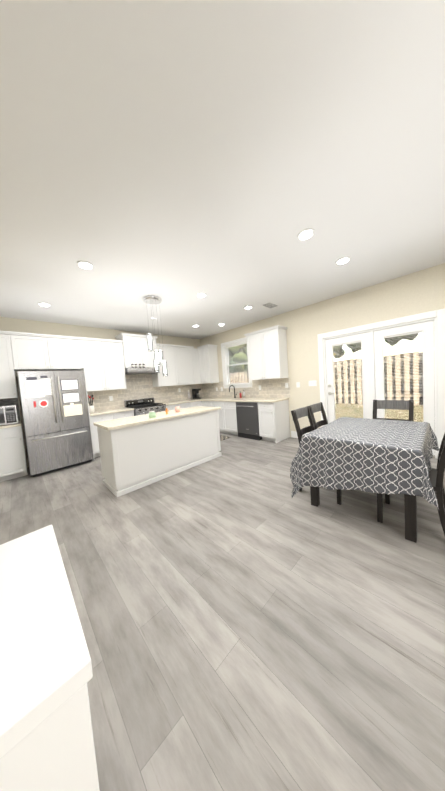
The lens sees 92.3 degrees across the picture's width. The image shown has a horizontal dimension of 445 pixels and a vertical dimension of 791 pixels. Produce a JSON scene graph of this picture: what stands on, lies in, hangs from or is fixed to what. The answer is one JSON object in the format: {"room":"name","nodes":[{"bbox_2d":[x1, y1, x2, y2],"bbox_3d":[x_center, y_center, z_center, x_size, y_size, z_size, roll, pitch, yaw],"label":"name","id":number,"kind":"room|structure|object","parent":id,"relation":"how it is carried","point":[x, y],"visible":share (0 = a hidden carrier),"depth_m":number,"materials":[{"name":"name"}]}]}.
{"room":"kitchen","nodes":[
{"label":"kitchen","id":0,"kind":"room"},
{"bbox_2d":[0,317,202,467],"bbox_3d":[-2.909,-0.148,4.994,6.460,2.820,0.140,-7,5,-44],"label":"wall","id":1,"kind":"structure","parent":0,"point":[22,325],"depth_m":4.48,"materials":[{"name":"beige paint"}]},
{"bbox_2d":[0,333,19,396],"bbox_3d":[-3.946,-0.502,3.645,0.679,1.092,0.350,-7,5,-44],"label":"upper cabinet","id":2,"kind":"object","parent":1,"relation":"attached to","point":[9,359],"depth_m":3.67,"materials":[{"name":"white wood"}]},
{"bbox_2d":[16,333,55,370],"bbox_3d":[-3.565,-0.787,4.016,0.553,0.622,0.350,-7,5,-44],"label":"upper cabinet","id":3,"kind":"object","parent":1,"relation":"attached to","point":[35,350],"depth_m":3.92,"materials":[{"name":"white wood"}]},
{"bbox_2d":[52,337,79,370],"bbox_3d":[-3.257,-0.827,4.315,0.553,0.622,0.350,-7,5,-44],"label":"upper cabinet","id":4,"kind":"object","parent":1,"relation":"attached to","point":[66,350],"depth_m":4.24,"materials":[{"name":"white wood"}]},
{"bbox_2d":[72,337,107,392],"bbox_3d":[-2.885,-0.638,4.674,0.560,1.092,0.350,-7,5,-44],"label":"upper cabinet","id":5,"kind":"object","parent":1,"relation":"attached to","point":[102,364],"depth_m":4.58,"materials":[{"name":"white wood"}]},
{"bbox_2d":[104,341,127,388],"bbox_3d":[-2.592,-0.676,4.958,0.500,1.092,0.350,-7,5,-44],"label":"upper cabinet","id":6,"kind":"object","parent":1,"relation":"attached to","point":[117,379],"depth_m":4.88,"materials":[{"name":"white wood"}]},
{"bbox_2d":[116,333,147,368],"bbox_3d":[-2.243,-1.044,5.249,0.470,0.761,0.420,-7,5,-44],"label":"upper cabinet","id":7,"kind":"object","parent":1,"relation":"attached to","point":[133,345],"depth_m":5.07,"materials":[{"name":"white wood"}]},
{"bbox_2d":[125,368,159,374],"bbox_3d":[-2.050,-0.610,5.359,0.780,0.134,0.511,-7,5,-44],"label":"range hood","id":8,"kind":"object","parent":1,"relation":"attached to","point":[129,371],"visible":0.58,"depth_m":5.13,"materials":[{"name":"silver metal"}]},
{"bbox_2d":[131,364,144,367],"bbox_3d":[-2.013,-0.710,5.113,0.324,0.086,0.055,-7,5,-44],"label":"spice jars","id":9,"kind":"object","parent":8,"relation":"on","point":[132,365],"visible":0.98,"depth_m":5.06,"materials":[{"name":"brown"}]},
{"bbox_2d":[144,337,159,367],"bbox_3d":[-1.994,-1.076,5.491,0.471,0.761,0.420,-7,5,-44],"label":"upper cabinet","id":10,"kind":"object","parent":1,"relation":"attached to","point":[148,355],"depth_m":5.36,"materials":[{"name":"white wood"}]},
{"bbox_2d":[152,345,179,388],"bbox_3d":[-1.588,-0.806,5.931,0.670,1.092,0.350,-7,5,-44],"label":"upper cabinet","id":11,"kind":"object","parent":1,"relation":"attached to","point":[171,355],"depth_m":5.85,"materials":[{"name":"white wood"}]},
{"bbox_2d":[79,369,289,412],"bbox_3d":[-0.809,-0.256,4.760,3.459,0.944,3.119,-7,5,-44],"label":"backsplash","id":12,"kind":"structure","parent":1,"relation":"attached to","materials":[{"name":"tile"}]},
{"bbox_2d":[180,345,195,384],"bbox_3d":[-1.195,-0.856,6.312,0.669,1.092,0.350,-7,5,-44],"label":"upper cabinet","id":13,"kind":"object","parent":1,"relation":"attached to","point":[186,378],"depth_m":6.22,"materials":[{"name":"white wood"}]},
{"bbox_2d":[192,346,199,384],"bbox_3d":[-0.886,-0.894,6.578,0.266,1.092,0.397,-7,5,-44],"label":"upper cabinet","id":14,"kind":"object","parent":1,"relation":"attached to","point":[195,352],"depth_m":6.46,"materials":[{"name":"white wood"}]},
{"bbox_2d":[0,432,444,790],"bbox_3d":[0.196,1.290,1.981,6.460,0.100,8.800,-7,5,-44],"label":"floor","id":15,"kind":"structure","parent":0,"point":[248,622],"depth_m":1.20,"materials":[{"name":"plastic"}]},
{"bbox_2d":[0,421,27,481],"bbox_3d":[-3.766,0.971,3.624,0.600,0.874,0.620,-7,5,-44],"label":"base cabinet","id":16,"kind":"object","parent":15,"relation":"on","point":[13,465],"depth_m":3.52,"materials":[{"name":"white wood"}]},
{"bbox_2d":[0,421,19,428],"bbox_3d":[-3.788,0.516,3.584,0.597,0.039,0.650,-7,5,-44],"label":"countertop","id":17,"kind":"structure","parent":16,"relation":"on","point":[9,426],"depth_m":3.49,"materials":[{"name":"beige stone"}]},
{"bbox_2d":[0,405,17,424],"bbox_3d":[-3.743,0.341,3.509,0.540,0.311,0.412,-7,5,-44],"label":"microwave","id":18,"kind":"object","parent":17,"relation":"on","point":[8,414],"visible":1,"depth_m":3.48,"materials":[{"name":"silver metal"}]},
{"bbox_2d":[0,524,99,790],"bbox_3d":[-0.601,0.937,0.405,0.576,0.904,0.578,-7,5,-44],"label":"half wall","id":19,"kind":"structure","parent":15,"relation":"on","point":[46,729],"depth_m":0.37,"materials":[{"name":"white painted metal"},{"name":"white plastic"}]},
{"bbox_2d":[17,371,92,476],"bbox_3d":[-3.135,0.453,4.041,0.905,1.769,0.852,-7,5,-44],"label":"refrigerator","id":20,"kind":"object","parent":15,"relation":"on","point":[54,406],"visible":1,"depth_m":3.73,"materials":[{"name":"grey metal"}]},
{"bbox_2d":[89,413,115,459],"bbox_3d":[-2.666,0.830,4.690,0.506,0.874,0.620,-7,5,-44],"label":"base cabinet","id":21,"kind":"object","parent":15,"relation":"on","point":[103,416],"depth_m":4.36,"materials":[{"name":"white wood"}]},
{"bbox_2d":[88,409,127,416],"bbox_3d":[-2.550,0.356,4.785,0.891,0.039,0.650,-7,5,-44],"label":"countertop","id":22,"kind":"structure","parent":21,"relation":"on","point":[97,414],"depth_m":4.65,"materials":[{"name":"beige stone"}]},
{"bbox_2d":[88,395,94,412],"bbox_3d":[-2.824,0.174,4.588,0.135,0.385,0.110,-7,5,-44],"label":"utensil crock","id":23,"kind":"object","parent":22,"relation":"on","point":[91,408],"visible":0.9,"depth_m":4.56,"materials":[{"name":"white ceramic"}]},
{"bbox_2d":[116,409,133,418],"bbox_3d":[-2.391,0.794,4.957,0.506,0.874,0.620,-7,5,-44],"label":"base cabinet","id":24,"kind":"object","parent":15,"relation":"on","point":[130,413],"depth_m":4.77,"materials":[{"name":"white wood"}]},
{"bbox_2d":[124,397,165,415],"bbox_3d":[-1.880,0.627,5.349,0.780,1.089,0.737,-7,5,-44],"label":"range","id":25,"kind":"object","parent":15,"relation":"on","point":[143,406],"visible":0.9,"depth_m":5.27,"materials":[{"name":"silver metal"}]},
{"bbox_2d":[97,410,220,496],"bbox_3d":[-0.920,0.780,3.556,1.856,0.874,0.608,-7,5,-44],"label":"kitchen island","id":26,"kind":"object","parent":15,"relation":"on","point":[138,452],"depth_m":3.10,"materials":[{"name":"white wood"}]},
{"bbox_2d":[93,406,220,429],"bbox_3d":[-0.954,0.324,3.531,1.920,0.039,0.680,-7,5,-44],"label":"island countertop","id":27,"kind":"structure","parent":26,"relation":"on","point":[115,424],"depth_m":3.19,"materials":[{"name":"beige stone"}]},
{"bbox_2d":[149,411,155,417],"bbox_3d":[-1.048,0.282,3.189,0.100,0.098,0.100,-7,5,-44],"label":"candle jar","id":28,"kind":"object","parent":27,"relation":"on","point":[152,414],"visible":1,"depth_m":3.15,"materials":[{"name":"green glass"}]},
{"bbox_2d":[166,405,179,410],"bbox_3d":[-1.480,0.677,5.840,0.447,0.874,0.620,-7,5,-44],"label":"base cabinet","id":29,"kind":"object","parent":15,"relation":"on","point":[170,407],"depth_m":5.57,"materials":[{"name":"white wood"}]},
{"bbox_2d":[180,401,191,408],"bbox_3d":[-1.224,0.644,6.088,0.508,0.874,0.620,-7,5,-44],"label":"base cabinet","id":30,"kind":"object","parent":15,"relation":"on","point":[189,402],"depth_m":5.91,"materials":[{"name":"white wood"}]},
{"bbox_2d":[192,401,199,406],"bbox_3d":[-0.970,0.611,6.335,0.448,0.874,0.620,-7,5,-44],"label":"base cabinet","id":31,"kind":"object","parent":15,"relation":"on","point":[194,403],"depth_m":6.10,"materials":[{"name":"white wood"}]},
{"bbox_2d":[200,401,211,406],"bbox_3d":[-0.243,0.563,6.296,0.666,0.874,0.486,-7,5,-44],"label":"base cabinet","id":32,"kind":"object","parent":15,"relation":"on","point":[202,403],"depth_m":6.09,"materials":[{"name":"white wood"}]},
{"bbox_2d":[156,397,203,404],"bbox_3d":[-1.029,0.160,6.259,1.767,0.039,0.650,-7,5,-44],"label":"countertop","id":33,"kind":"structure","parent":32,"relation":"on","point":[202,399],"depth_m":5.94,"materials":[{"name":"beige stone"}]},
{"bbox_2d":[192,388,200,398],"bbox_3d":[-0.788,-0.055,6.628,0.200,0.310,0.225,-7,5,-44],"label":"coffee maker","id":34,"kind":"object","parent":33,"relation":"on","point":[195,394],"visible":1,"depth_m":6.60,"materials":[{"name":"black plastic"}]},
{"bbox_2d":[212,401,219,430],"bbox_3d":[0.089,0.560,5.986,0.620,0.874,0.543,-7,5,-44],"label":"base cabinet","id":35,"kind":"object","parent":15,"relation":"on","point":[214,403],"depth_m":5.75,"materials":[{"name":"white wood"}]},
{"bbox_2d":[220,435,230,440],"bbox_3d":[-0.276,1.056,5.388,0.550,0.011,0.850,-7,5,-44],"label":"floor mat","id":36,"kind":"object","parent":15,"relation":"on","point":[222,437],"visible":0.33,"depth_m":5.25,"materials":[{"name":"grey fabric"}]},
{"bbox_2d":[220,401,251,434],"bbox_3d":[0.383,0.558,5.683,0.620,0.874,0.543,-7,5,-44],"label":"base cabinet","id":37,"kind":"object","parent":15,"relation":"on","point":[228,418],"depth_m":5.49,"materials":[{"name":"white wood"}]},
{"bbox_2d":[236,402,261,440],"bbox_3d":[0.772,0.562,5.223,0.661,0.869,0.650,-7,5,-44],"label":"dishwasher","id":38,"kind":"object","parent":15,"relation":"on","point":[247,420],"visible":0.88,"depth_m":5.00,"materials":[{"name":"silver metal"}]},
{"bbox_2d":[256,401,289,442],"bbox_3d":[1.175,0.554,4.865,0.620,0.874,0.415,-7,5,-44],"label":"base cabinet","id":39,"kind":"object","parent":15,"relation":"on","point":[274,424],"depth_m":4.66,"materials":[{"name":"white wood"}]},
{"bbox_2d":[204,397,287,400],"bbox_3d":[0.444,0.103,5.538,0.650,0.039,2.436,-7,5,-44],"label":"countertop","id":40,"kind":"structure","parent":39,"relation":"on","point":[205,398],"depth_m":5.32,"materials":[{"name":"beige stone"}]},
{"bbox_2d":[309,402,327,428],"bbox_3d":[1.496,0.605,2.844,0.430,0.986,0.546,-7,5,-44],"label":"chair","id":41,"kind":"object","parent":15,"relation":"on","point":[316,407],"visible":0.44,"depth_m":3.03,"materials":[{"name":"brown wood"}]},
{"bbox_2d":[291,406,351,504],"bbox_3d":[1.181,0.645,2.539,0.430,0.986,0.546,-7,5,-44],"label":"chair","id":42,"kind":"object","parent":15,"relation":"on","point":[298,413],"visible":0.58,"depth_m":2.62,"materials":[{"name":"brown wood"}]},
{"bbox_2d":[290,417,438,542],"bbox_3d":[1.622,0.734,2.372,1.451,0.764,1.132,-7,5,-44],"label":"dining table","id":43,"kind":"object","parent":15,"relation":"on","point":[381,456],"visible":1,"depth_m":1.95,"materials":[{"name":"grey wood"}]},
{"bbox_2d":[373,400,413,420],"bbox_3d":[2.119,0.571,2.705,0.546,0.986,0.430,-7,5,-44],"label":"chair","id":44,"kind":"object","parent":15,"relation":"on","point":[396,404],"visible":0.33,"depth_m":2.83,"materials":[{"name":"brown wood"}]},
{"bbox_2d":[377,433,444,535],"bbox_3d":[1.709,0.649,1.893,0.430,0.986,0.546,-7,5,-44],"label":"chair","id":45,"kind":"object","parent":15,"relation":"on","point":[436,477],"visible":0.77,"depth_m":1.66,"materials":[{"name":"brown wood"}]},
{"bbox_2d":[0,0,444,338],"bbox_3d":[-0.004,-1.618,1.802,6.460,0.100,8.800,-7,5,-44],"label":"ceiling","id":46,"kind":"structure","parent":0,"point":[176,156],"depth_m":1.38,"materials":[{"name":"white paint"}]},
{"bbox_2d":[38,302,50,306],"bbox_3d":[-2.870,-1.464,3.452,0.170,0.014,0.170,-7,5,-44],"label":"recessed light","id":47,"kind":"object","parent":46,"relation":"in","point":[44,304],"visible":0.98,"depth_m":3.43,"materials":[{"name":"white plastic"}]},
{"bbox_2d":[77,261,93,269],"bbox_3d":[-1.572,-1.492,2.454,0.170,0.014,0.170,-7,5,-44],"label":"recessed light","id":48,"kind":"object","parent":46,"relation":"in","point":[85,265],"visible":0.94,"depth_m":2.44,"materials":[{"name":"white plastic"}]},
{"bbox_2d":[143,295,167,375],"bbox_3d":[-1.119,-0.957,3.573,0.290,1.279,0.290,-7,5,-44],"label":"pendant light","id":49,"kind":"object","parent":46,"relation":"hanging from","point":[158,360],"visible":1,"depth_m":3.52,"materials":[{"name":"silver metal"}]},
{"bbox_2d":[196,293,206,297],"bbox_3d":[-0.344,-1.641,3.505,0.170,0.014,0.170,-7,5,-44],"label":"recessed light","id":50,"kind":"object","parent":46,"relation":"in","point":[200,295],"visible":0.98,"depth_m":3.49,"materials":[{"name":"white plastic"}]},
{"bbox_2d":[261,301,278,308],"bbox_3d":[0.936,-1.772,4.202,0.360,0.015,0.200,-7,5,-44],"label":"ceiling vent","id":51,"kind":"object","parent":46,"relation":"in","point":[270,305],"visible":1,"depth_m":4.18,"materials":[{"name":"white metal"}]},
{"bbox_2d":[297,228,314,240],"bbox_3d":[0.852,-1.642,2.185,0.170,0.014,0.170,-7,5,-44],"label":"recessed light","id":52,"kind":"object","parent":46,"relation":"in","point":[306,234],"visible":0.98,"depth_m":2.17,"materials":[{"name":"white plastic"}]},
{"bbox_2d":[335,257,350,264],"bbox_3d":[1.544,-1.725,2.745,0.170,0.014,0.170,-7,5,-44],"label":"recessed light","id":53,"kind":"object","parent":46,"relation":"in","point":[342,260],"visible":0.98,"depth_m":2.73,"materials":[{"name":"white plastic"}]},
{"bbox_2d":[199,263,444,436],"bbox_3d":[2.348,-0.454,4.074,0.140,2.820,8.500,-7,5,-44],"label":"wall","id":54,"kind":"structure","parent":0,"point":[419,292],"depth_m":4.16,"materials":[{"name":"beige paint"}]},
{"bbox_2d":[200,361,203,384],"bbox_3d":[-0.482,-0.922,6.573,0.350,1.092,0.296,-7,5,-44],"label":"upper cabinet","id":55,"kind":"object","parent":54,"relation":"attached to","point":[201,362],"depth_m":6.51,"materials":[{"name":"white wood"}]},
{"bbox_2d":[200,345,219,384],"bbox_3d":[-0.360,-0.922,6.448,0.350,1.092,0.295,-7,5,-44],"label":"upper cabinet","id":56,"kind":"object","parent":54,"relation":"attached to","point":[208,354],"depth_m":6.34,"materials":[{"name":"white wood"}]},
{"bbox_2d":[221,337,251,387],"bbox_3d":[0.406,-0.875,5.989,0.195,1.320,1.080,-7,5,-44],"label":"window","id":57,"kind":"structure","parent":54,"relation":"in","point":[235,361],"depth_m":6.06,"materials":[{"name":"white wood"}]},
{"bbox_2d":[244,333,259,380],"bbox_3d":[0.903,-0.929,5.144,0.350,1.092,0.496,-7,5,-44],"label":"upper cabinet","id":58,"kind":"object","parent":54,"relation":"attached to","point":[253,342],"depth_m":5.07,"materials":[{"name":"white wood"}]},
{"bbox_2d":[256,325,287,380],"bbox_3d":[1.163,-0.930,4.875,0.350,1.092,0.495,-7,5,-44],"label":"upper cabinet","id":59,"kind":"object","parent":54,"relation":"attached to","point":[273,342],"depth_m":4.73,"materials":[{"name":"white wood"}]},
{"bbox_2d":[291,431,306,437],"bbox_3d":[3.461,0.877,2.987,0.022,0.150,5.400,-7,5,-44],"label":"baseboard","id":60,"kind":"structure","parent":54,"relation":"attached to","point":[293,434],"depth_m":4.86,"materials":[{"name":"white wood"}]},
{"bbox_2d":[308,380,316,385],"bbox_3d":[1.883,-0.256,4.472,0.008,0.115,0.170,-7,5,-44],"label":"light switch","id":61,"kind":"object","parent":54,"relation":"attached to","point":[312,383],"visible":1,"depth_m":4.46,"materials":[{"name":"white plastic"}]},
{"bbox_2d":[317,308,444,457],"bbox_3d":[2.656,-0.143,3.772,0.167,2.195,1.790,-7,5,-44],"label":"french door","id":62,"kind":"structure","parent":54,"relation":"attached to","point":[372,351],"depth_m":3.59,"materials":[{"name":"white wood"}]},
{"label":"outside","id":63,"kind":"structure","parent":0,"visible":0},
{"bbox_2d":[335,403,422,421],"bbox_3d":[11.047,-0.373,13.544,25.390,1.500,55.000,-7,5,-44],"label":"ground","id":64,"kind":"structure","parent":63,"point":[420,410],"depth_m":6.98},
{"bbox_2d":[229,352,434,404],"bbox_3d":[5.013,-0.581,9.270,0.095,1.855,25.255,-7,5,-44],"label":"fence","id":65,"kind":"object","parent":64,"relation":"on","point":[339,393],"depth_m":7.97,"materials":[{"name":"brown wood"}]},
{"bbox_3d":[6.974,-3.523,11.078,6.784,7.100,5.687,-7,5,-44],"label":"tree","id":66,"kind":"object","parent":64,"relation":"on","visible":0},
{"bbox_2d":[333,334,417,357],"bbox_3d":[6.992,-5.088,10.677,6.673,5.829,6.530,-7,5,-44],"label":"tree","id":67,"kind":"object","parent":66,"relation":"attached to","point":[357,348],"depth_m":11.46,"materials":[{"name":"green plant"}]},
{"bbox_3d":[1.889,-2.169,14.486,4.689,4.781,3.861,-7,5,-44],"label":"tree","id":68,"kind":"object","parent":64,"relation":"on","visible":0},
{"bbox_2d":[228,344,246,372],"bbox_3d":[1.798,-3.199,14.869,5.073,4.344,5.282,-7,5,-44],"label":"tree","id":69,"kind":"object","parent":68,"relation":"attached to","point":[242,369],"depth_m":13.52,"materials":[{"name":"green plant"}]}
]}

